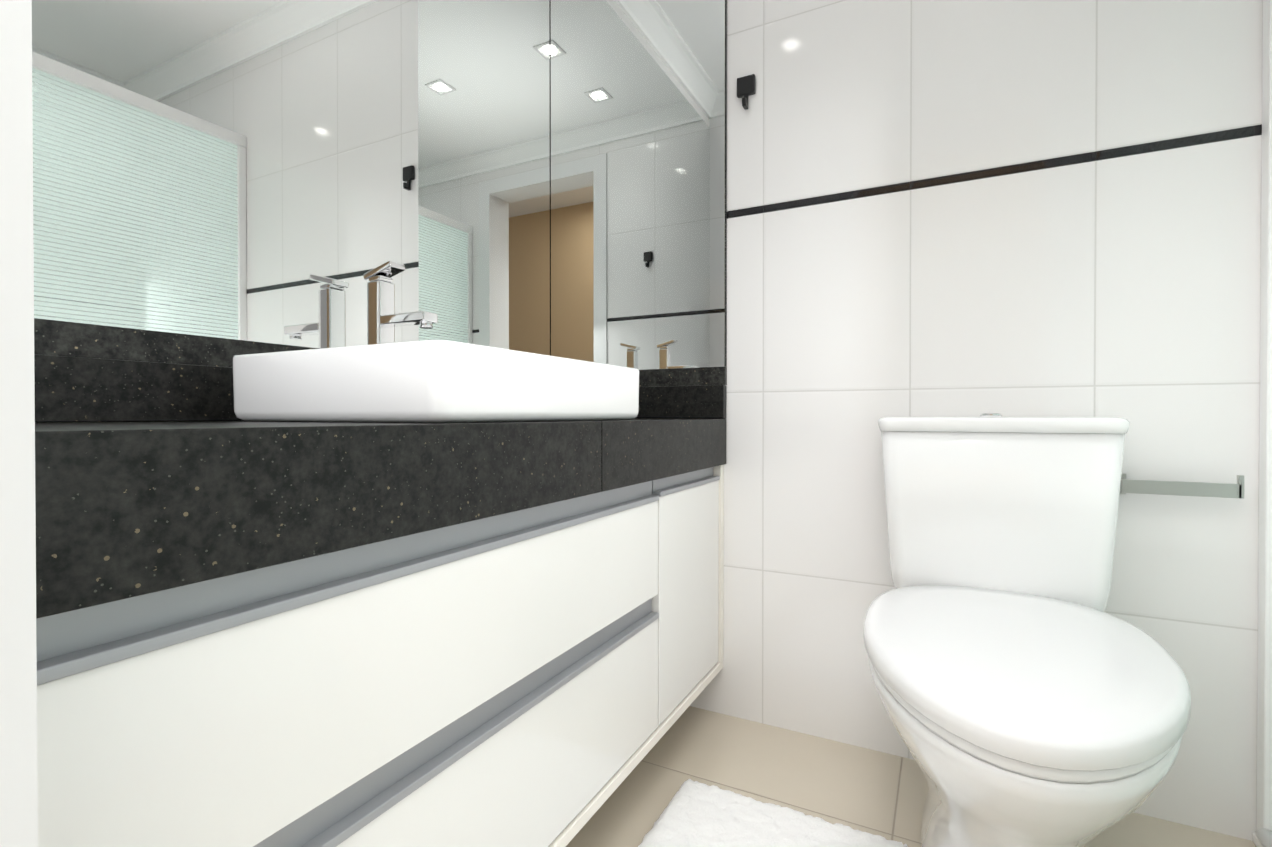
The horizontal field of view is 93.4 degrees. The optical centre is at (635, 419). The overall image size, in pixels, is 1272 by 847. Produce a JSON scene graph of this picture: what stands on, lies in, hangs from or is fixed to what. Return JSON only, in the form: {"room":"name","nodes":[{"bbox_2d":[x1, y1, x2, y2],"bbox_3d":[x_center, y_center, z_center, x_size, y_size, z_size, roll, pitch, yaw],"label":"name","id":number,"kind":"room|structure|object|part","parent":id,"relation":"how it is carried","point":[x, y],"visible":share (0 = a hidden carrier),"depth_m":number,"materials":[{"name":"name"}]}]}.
{"room":"bathroom","nodes":[
{"label":"bathroom","id":0,"kind":"room"},
{"bbox_2d":[35,421,176,422],"bbox_3d":[-0.659,-0.444,1.134,0.150,2.400,1.500,0,0,27],"label":"wall","id":1,"kind":"structure","parent":0,"point":[60,422],"depth_m":0.79,"materials":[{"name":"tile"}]},
{"bbox_2d":[32,0,550,355],"bbox_3d":[-0.556,-0.772,1.162,0.004,1.283,1.346,0,0,27],"label":"mirror","id":2,"kind":"object","parent":1,"relation":"attached to","point":[287,172],"visible":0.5,"depth_m":1.06,"materials":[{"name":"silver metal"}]},
{"bbox_2d":[34,318,726,846],"bbox_3d":[-0.316,0.254,1.046,0.534,0.766,1.346,0,0,27],"label":"bathroom vanity","id":3,"kind":"object","parent":1,"relation":"attached to","point":[372,634],"visible":0.79,"depth_m":0.62,"materials":[{"name":"white lacquer"},{"name":"aluminium"},{"name":"dark granite"}]},
{"bbox_3d":[-0.184,0.257,0.764,0.018,0.187,0.961,0,0,27],"label":"drawer","id":4,"kind":"part","parent":3,"relation":"part of","materials":[{"name":"white paint"}]},
{"bbox_2d":[363,261,437,344],"bbox_3d":[-0.441,-0.146,1.119,0.158,0.294,0.046,0,0,27],"label":"faucet","id":5,"kind":"object","parent":3,"relation":"on","point":[384,320],"visible":0.65,"depth_m":1.12,"materials":[{"name":"silver metal"}]},
{"bbox_3d":[-0.478,-0.279,1.137,0.075,0.012,0.036,-15,-7,27],"label":"lever","id":6,"kind":"part","parent":5,"relation":"part of","materials":[{"name":"silver metal"}]},
{"bbox_3d":[-0.421,-0.185,1.109,0.114,0.018,0.036,0,0,27],"label":"spout","id":7,"kind":"part","parent":5,"relation":"part of","materials":[{"name":"silver metal"}]},
{"bbox_2d":[232,340,638,422],"bbox_3d":[-0.289,-0.046,0.997,0.420,0.095,0.510,0,0,27],"label":"basin","id":8,"kind":"object","parent":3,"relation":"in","point":[436,381],"visible":1,"depth_m":0.77,"materials":[{"name":"white ceramic"}]},
{"bbox_3d":[-0.184,0.506,0.766,0.018,0.219,0.961,0,0,27],"label":"drawer","id":9,"kind":"part","parent":3,"relation":"part of","materials":[{"name":"white paint"}]},
{"bbox_3d":[0.119,0.382,1.353,0.018,0.458,0.351,0,0,27],"label":"door","id":10,"kind":"part","parent":3,"relation":"part of","materials":[{"name":"white paint"}]},
{"bbox_2d":[551,0,726,369],"bbox_3d":[-0.009,-0.776,1.631,0.533,1.283,0.013,0,0,27],"label":"mirror","id":11,"kind":"object","parent":1,"relation":"attached to","point":[639,184],"visible":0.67,"depth_m":1.61,"materials":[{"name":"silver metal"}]},
{"bbox_2d":[566,706,1256,846],"bbox_3d":[0.125,0.790,0.035,3.300,0.050,3.250,0,0,27],"label":"floor","id":12,"kind":"structure","parent":0,"point":[874,792],"depth_m":1.24,"materials":[{"name":"tile"}]},
{"bbox_2d":[638,779,907,846],"bbox_3d":[0.133,0.747,0.841,0.429,0.022,0.694,0,0,27],"label":"bath mat","id":13,"kind":"object","parent":12,"relation":"on","point":[695,814],"visible":0.96,"depth_m":1.08,"materials":[{"name":"white fabric"}]},
{"bbox_2d":[863,413,1190,846],"bbox_3d":[0.567,0.374,0.927,0.400,0.767,0.746,0,0,27],"label":"toilet","id":14,"kind":"object","parent":12,"relation":"on","point":[1031,692],"visible":1,"depth_m":0.85,"materials":[{"name":"white ceramic"}]},
{"bbox_3d":[0.694,0.190,1.172,0.388,0.333,0.184,0,0,27],"label":"tank","id":15,"kind":"part","parent":14,"relation":"part of","materials":[{"name":"white ceramic"}]},
{"bbox_3d":[0.693,0.009,1.169,0.400,0.028,0.196,0,0,27],"label":"tank lid","id":16,"kind":"part","parent":14,"relation":"part of","materials":[{"name":"white ceramic"}]},
{"bbox_3d":[0.527,0.353,0.851,0.378,0.016,0.559,0,0,27],"label":"seat","id":17,"kind":"part","parent":14,"relation":"part of","materials":[{"name":"white plastic"}]},
{"bbox_3d":[0.539,0.559,0.876,0.380,0.396,0.612,0,0,27],"label":"bowl","id":18,"kind":"part","parent":14,"relation":"part of","materials":[{"name":"white ceramic"}]},
{"bbox_3d":[0.527,0.327,0.849,0.390,0.035,0.572,0,0,27],"label":"lid","id":19,"kind":"part","parent":14,"relation":"part of","materials":[{"name":"white plastic"}]},
{"bbox_2d":[1256,0,1271,830],"bbox_3d":[0.814,-0.191,0.460,0.040,1.905,1.348,0,0,27],"label":"wall","id":20,"kind":"structure","parent":12,"relation":"on","point":[1264,755],"depth_m":1.04,"materials":[{"name":"clear glass"}]},
{"bbox_2d":[1253,832,1263,846],"bbox_3d":[0.814,0.752,0.467,0.040,0.018,1.348,0,0,27],"label":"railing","id":21,"kind":"object","parent":20,"relation":"attached to","point":[1257,842],"visible":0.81,"depth_m":1.06,"materials":[{"name":"white"}]},
{"bbox_2d":[1256,828,1271,846],"bbox_3d":[0.803,0.732,0.472,0.026,0.026,1.290,0,0,27],"label":"rail","id":22,"kind":"object","parent":20,"relation":"attached to","point":[1264,836],"visible":0.92,"depth_m":1.03,"materials":[{"name":"white"}]},
{"bbox_2d":[634,0,1262,840],"bbox_3d":[0.865,-0.445,1.275,2.730,2.400,0.150,0,0,27],"label":"wall","id":23,"kind":"structure","parent":0,"point":[1004,208],"depth_m":1.26,"materials":[{"name":"tile"}]},
{"bbox_2d":[737,74,755,109],"bbox_3d":[0.270,-0.809,1.480,0.046,0.079,0.026,0,0,27],"label":"hook","id":24,"kind":"object","parent":23,"relation":"attached to","point":[746,86],"visible":0.98,"depth_m":1.48,"materials":[{"name":"black metal"}]},
{"bbox_3d":[0.273,-0.826,1.486,0.046,0.046,0.014,0,0,27],"label":"plate","id":25,"kind":"part","parent":24,"relation":"part of","materials":[{"name":"black metal"}]},
{"bbox_2d":[1120,473,1243,498],"bbox_3d":[0.987,0.121,1.100,0.175,0.048,0.056,0,0,27],"label":"paper holder","id":26,"kind":"object","parent":23,"relation":"attached to","point":[1208,489],"visible":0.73,"depth_m":1.07,"materials":[{"name":"silver metal"}]},
{"bbox_3d":[-0.615,-0.438,0.352,0.646,2.400,0.150,0,0,27],"label":"wall","id":27,"kind":"structure","parent":0,"visible":0},
{"bbox_2d":[0,0,37,846],"bbox_3d":[-0.348,-0.317,0.208,0.080,2.160,0.178,0,0,27],"label":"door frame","id":28,"kind":"structure","parent":27,"relation":"attached to","point":[22,404],"depth_m":0.27,"materials":[{"name":"white paint"}]}
]}

